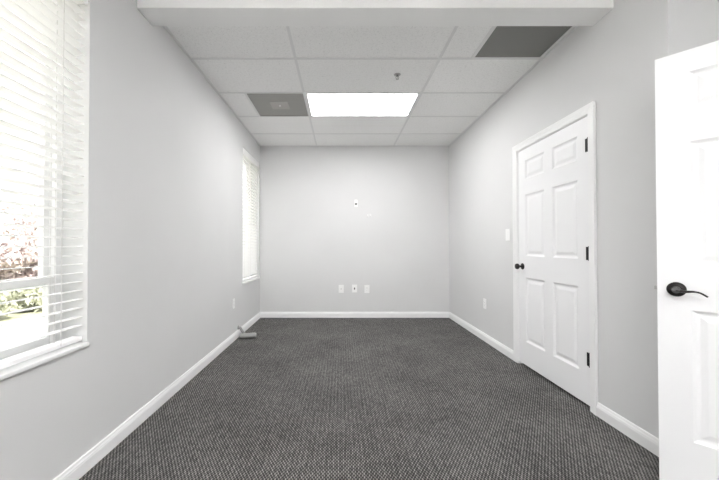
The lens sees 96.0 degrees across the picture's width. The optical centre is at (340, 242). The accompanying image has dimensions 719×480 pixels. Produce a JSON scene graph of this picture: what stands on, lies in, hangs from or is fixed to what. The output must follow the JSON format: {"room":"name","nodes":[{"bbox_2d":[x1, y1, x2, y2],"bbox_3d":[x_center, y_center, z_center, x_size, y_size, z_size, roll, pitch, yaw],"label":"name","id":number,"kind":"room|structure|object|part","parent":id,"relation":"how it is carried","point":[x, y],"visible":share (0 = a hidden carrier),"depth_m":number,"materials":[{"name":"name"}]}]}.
{"room":"empty office room","nodes":[
{"label":"empty office room","id":0,"kind":"room"},
{"bbox_2d":[0,0,259,479],"bbox_3d":[-1.380,-0.260,1.353,0.200,2.825,7.500,0,-1,0],"label":"wall","id":1,"kind":"structure","parent":0,"point":[160,253],"depth_m":2.01,"materials":[{"name":"grey paint"}]},
{"bbox_2d":[0,32,88,379],"bbox_3d":[-1.373,-0.387,1.181,0.213,1.805,0.914,0,-1,0],"label":"window","id":2,"kind":"structure","parent":1,"relation":"in","point":[12,370],"depth_m":1.58,"materials":[{"name":"white plastic"}]},
{"bbox_3d":[-1.463,-0.527,1.183,0.026,1.465,0.854,0,-1,0],"label":"sash","id":3,"kind":"part","parent":2,"relation":"part of","materials":[{"name":"glass"}]},
{"bbox_3d":[-1.436,0.326,1.173,0.026,0.320,0.854,0,-1,0],"label":"sash","id":4,"kind":"part","parent":2,"relation":"part of","materials":[{"name":"white plastic"}]},
{"bbox_3d":[-1.448,-0.387,1.181,0.065,1.805,0.914,0,-1,0],"label":"frame","id":5,"kind":"part","parent":2,"relation":"part of","materials":[{"name":"white plastic"}]},
{"bbox_2d":[0,0,87,369],"bbox_3d":[-1.317,-0.401,1.182,0.062,1.773,0.902,0,-1,0],"label":"window blind","id":6,"kind":"object","parent":2,"relation":"attached to","point":[57,20],"visible":1,"depth_m":1.42,"materials":[{"name":"white plastic"}]},
{"bbox_3d":[-1.320,0.474,1.172,0.050,0.022,0.890,0,-1,0],"label":"rail","id":7,"kind":"part","parent":6,"relation":"part of","materials":[{"name":"white plastic"}]},
{"bbox_3d":[-1.320,-0.382,1.499,0.055,1.723,0.008,0,-1,0],"label":"ladder cord","id":8,"kind":"part","parent":6,"relation":"part of","materials":[{"name":"white fabric"}]},
{"bbox_3d":[-1.341,0.506,1.171,0.148,0.018,0.913,0,-1,0],"label":"sill","id":9,"kind":"part","parent":2,"relation":"part of","materials":[{"name":"white paint"}]},
{"bbox_2d":[53,312,259,479],"bbox_3d":[-1.273,1.103,1.397,0.014,0.100,7.380,0,-1,0],"label":"baseboard","id":10,"kind":"structure","parent":1,"relation":"attached to","point":[81,466],"depth_m":2.01,"materials":[{"name":"white paint"}]},
{"bbox_2d":[232,298,234,308],"bbox_3d":[-1.276,0.729,3.842,0.010,0.118,0.074,0,-1,0],"label":"power outlet","id":11,"kind":"object","parent":1,"relation":"attached to","point":[233,300],"visible":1,"depth_m":3.83,"materials":[{"name":"white plastic"}]},
{"bbox_2d":[242,156,259,284],"bbox_3d":[-1.373,-0.347,4.629,0.213,1.805,0.850,0,-1,0],"label":"window","id":12,"kind":"structure","parent":1,"relation":"in","point":[254,278],"depth_m":5.01,"materials":[{"name":"white plastic"}]},
{"bbox_3d":[-1.463,-0.487,4.631,0.026,1.465,0.790,0,-1,0],"label":"sash","id":13,"kind":"part","parent":12,"relation":"part of","materials":[{"name":"glass"}]},
{"bbox_3d":[-1.448,-0.347,4.629,0.065,1.805,0.850,0,-1,0],"label":"frame","id":14,"kind":"part","parent":12,"relation":"part of","materials":[{"name":"white plastic"}]},
{"bbox_2d":[242,147,258,281],"bbox_3d":[-1.317,-0.361,4.629,0.062,1.773,0.838,0,-1,0],"label":"window blind","id":15,"kind":"object","parent":12,"relation":"attached to","point":[249,263],"visible":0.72,"depth_m":4.64,"materials":[{"name":"white plastic"}]},
{"bbox_3d":[-1.320,0.514,4.619,0.050,0.022,0.826,0,-1,0],"label":"rail","id":16,"kind":"part","parent":15,"relation":"part of","materials":[{"name":"white plastic"}]},
{"bbox_3d":[-1.341,0.546,4.619,0.148,0.018,0.849,0,-1,0],"label":"sill","id":17,"kind":"part","parent":12,"relation":"part of","materials":[{"name":"white paint"}]},
{"bbox_2d":[260,146,449,312],"bbox_3d":[0.960,-0.216,5.163,4.880,2.825,0.120,0,-1,0],"label":"wall","id":18,"kind":"structure","parent":0,"point":[314,239],"depth_m":5.10,"materials":[{"name":"grey paint"}]},
{"bbox_2d":[339,285,343,292],"bbox_3d":[0.002,0.733,5.084,0.082,0.125,0.018,0,-1,0],"label":"outlet","id":19,"kind":"object","parent":18,"relation":"attached to","point":[341,287],"visible":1,"depth_m":5.09,"materials":[{"name":"white plastic"}]},
{"bbox_2d":[260,312,448,317],"bbox_3d":[0.215,1.145,5.080,2.961,0.100,0.014,0,-1,0],"label":"baseboard","id":20,"kind":"structure","parent":18,"relation":"attached to","point":[262,314],"depth_m":5.07,"materials":[{"name":"white paint"}]},
{"bbox_2d":[352,285,356,291],"bbox_3d":[0.213,0.728,5.088,0.078,0.122,0.011,0,-1,0],"label":"outlet","id":21,"kind":"object","parent":18,"relation":"attached to","point":[354,287],"visible":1,"depth_m":5.09,"materials":[{"name":"white plastic"}]},
{"bbox_2d":[364,285,368,292],"bbox_3d":[0.408,0.737,5.088,0.080,0.125,0.010,0,-1,0],"label":"power outlet","id":22,"kind":"object","parent":18,"relation":"attached to","point":[366,287],"visible":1,"depth_m":5.09,"materials":[{"name":"white plastic"}]},
{"bbox_2d":[79,318,658,479],"bbox_3d":[0.960,1.208,1.396,4.880,0.130,7.620,0,-1,0],"label":"floor","id":23,"kind":"structure","parent":0,"point":[301,398],"depth_m":2.11,"materials":[{"name":"grey carpet"}]},
{"bbox_2d":[238,326,255,338],"bbox_3d":[-1.158,1.106,3.976,0.246,0.139,0.137,0,-1,0],"label":"stub","id":24,"kind":"object","parent":23,"relation":"on","point":[243,335],"visible":1,"depth_m":3.92,"materials":[{"name":"grey plastic"}]},
{"bbox_2d":[164,26,577,145],"bbox_3d":[0.960,-1.579,1.428,4.880,0.025,7.620,0,-1,0],"label":"ceiling","id":25,"kind":"structure","parent":0,"point":[455,88],"depth_m":2.94,"materials":[{"name":"tile"}]},
{"bbox_2d":[247,94,307,115],"bbox_3d":[-0.690,-1.557,3.650,0.585,0.039,0.585,0,-1,0],"label":"ceiling vent","id":26,"kind":"object","parent":25,"relation":"in","point":[265,104],"visible":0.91,"depth_m":3.63,"materials":[{"name":"grey metal"}]},
{"bbox_3d":[-0.690,-1.545,3.650,0.200,0.004,0.190,0,-1,0],"label":"plate","id":27,"kind":"part","parent":26,"relation":"part of","materials":[{"name":"grey metal"}]},
{"bbox_2d":[305,94,419,115],"bbox_3d":[0.225,-1.579,3.650,1.195,0.074,0.585,0,-1,0],"label":"ceiling light","id":28,"kind":"object","parent":25,"relation":"attached to","point":[318,104],"visible":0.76,"depth_m":3.62,"materials":[{"name":"glowing white plastic diffuser"},{"name":"white metal"}]},
{"bbox_2d":[137,0,613,25],"bbox_3d":[0.215,-1.513,2.110,2.990,0.091,0.171,0,-1,0],"label":"ceiling beam","id":29,"kind":"structure","parent":25,"relation":"attached to","point":[157,12],"depth_m":2.06,"materials":[{"name":"white paint"}]},
{"bbox_2d":[474,26,572,57],"bbox_3d":[1.397,-1.573,2.430,0.560,0.034,0.585,0,-1,0],"label":"ceiling vent","id":30,"kind":"object","parent":25,"relation":"in","point":[503,41],"visible":0.49,"depth_m":2.51,"materials":[{"name":"grey metal"}]},
{"bbox_2d":[449,0,690,438],"bbox_3d":[1.770,-0.237,3.391,0.120,2.825,3.424,0,-1,0],"label":"wall","id":31,"kind":"structure","parent":0,"point":[610,62],"depth_m":2.09,"materials":[{"name":"grey paint"}]},
{"bbox_2d":[449,312,512,359],"bbox_3d":[1.703,1.134,4.130,0.014,0.100,1.914,0,-1,0],"label":"baseboard","id":32,"kind":"structure","parent":31,"relation":"attached to","point":[505,350],"depth_m":3.82,"materials":[{"name":"white paint"}]},
{"bbox_2d":[483,298,486,308],"bbox_3d":[1.706,0.729,3.832,0.010,0.118,0.074,0,-1,0],"label":"power outlet","id":33,"kind":"object","parent":31,"relation":"attached to","point":[484,300],"visible":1,"depth_m":3.82,"materials":[{"name":"white plastic"}]},
{"bbox_2d":[506,229,509,240],"bbox_3d":[1.706,-0.077,3.308,0.010,0.118,0.074,0,-1,0],"label":"light switch","id":34,"kind":"object","parent":31,"relation":"attached to","point":[507,230],"visible":1,"depth_m":3.30,"materials":[{"name":"white plastic"}]},
{"bbox_2d":[515,116,589,405],"bbox_3d":[1.698,0.129,2.656,0.103,2.008,0.910,0,-1,0],"label":"door","id":35,"kind":"structure","parent":31,"relation":"in","point":[553,266],"depth_m":2.56,"materials":[{"name":"white paint"}]},
{"bbox_2d":[512,101,597,415],"bbox_3d":[1.761,0.112,2.669,0.138,2.111,1.023,0,-1,0],"label":"door frame","id":36,"kind":"structure","parent":31,"relation":"attached to","point":[589,110],"depth_m":2.20,"materials":[{"name":"white paint"}]},
{"bbox_2d":[596,402,658,456],"bbox_3d":[1.703,1.109,1.897,0.014,0.100,0.496,0,-1,0],"label":"baseboard","id":37,"kind":"structure","parent":31,"relation":"attached to","point":[639,435],"depth_m":1.90,"materials":[{"name":"white paint"}]},
{"bbox_2d":[691,0,718,48],"bbox_3d":[2.005,-0.256,1.739,0.350,2.825,0.120,0,-1,0],"label":"wall","id":38,"kind":"structure","parent":0,"point":[704,13],"depth_m":1.69,"materials":[{"name":"grey paint"}]},
{"bbox_3d":[2.120,-0.279,-0.299,0.120,2.825,3.956,0,-1,0],"label":"wall","id":39,"kind":"structure","parent":0,"visible":0},
{"bbox_2d":[654,40,718,479],"bbox_3d":[1.801,0.127,1.259,0.138,2.024,0.834,1,-1,-42],"label":"door","id":40,"kind":"structure","parent":39,"relation":"in","point":[687,81],"depth_m":1.47,"materials":[{"name":"white paint"}]},
{"bbox_3d":[1.563,0.221,1.449,0.040,0.040,0.115,1,-1,-42],"label":"lever handle","id":41,"kind":"part","parent":40,"relation":"part of","materials":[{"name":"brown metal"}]},
{"label":"outside","id":42,"kind":"structure","parent":0,"visible":0},
{"bbox_2d":[0,310,41,322],"bbox_3d":[-30.740,1.501,9.983,58.520,0.200,100.000,0,-1,0],"label":"ground","id":43,"kind":"structure","parent":42,"point":[13,316],"depth_m":5.98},
{"bbox_2d":[0,294,19,315],"bbox_3d":[-6.252,1.103,5.421,1.248,0.637,0.798,1,-1,-41],"label":"shrub","id":44,"kind":"object","parent":43,"relation":"on","point":[4,308],"visible":0.86,"depth_m":5.57,"materials":[{"name":"green plant"}]},
{"bbox_2d":[0,237,37,281],"bbox_3d":[-9.612,0.640,9.644,2.382,1.622,2.519,0,-1,0],"label":"shrub","id":45,"kind":"object","parent":43,"relation":"on","point":[4,252],"visible":0.46,"depth_m":9.16,"materials":[{"name":"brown plant"}]},
{"bbox_2d":[0,200,38,248],"bbox_3d":[-13.089,-0.125,12.987,3.899,3.233,3.786,0,-1,-36],"label":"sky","id":46,"kind":"structure","parent":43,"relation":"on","point":[15,230],"depth_m":12.57,"materials":[{"name":"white plant"}]},
{"bbox_2d":[0,314,41,346],"bbox_3d":[-4.300,1.334,4.985,2.600,0.020,70.000,0,-1,0],"label":"path","id":47,"kind":"structure","parent":43,"relation":"on","point":[4,330],"depth_m":4.84,"materials":[{"name":"beige concrete"}]},
{"bbox_2d":[0,286,42,312],"bbox_3d":[-6.177,1.077,6.466,0.905,0.703,1.025,0,-1,0],"label":"shrub","id":48,"kind":"object","parent":43,"relation":"on","point":[34,292],"visible":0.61,"depth_m":6.19,"materials":[{"name":"green plant"}]}
]}

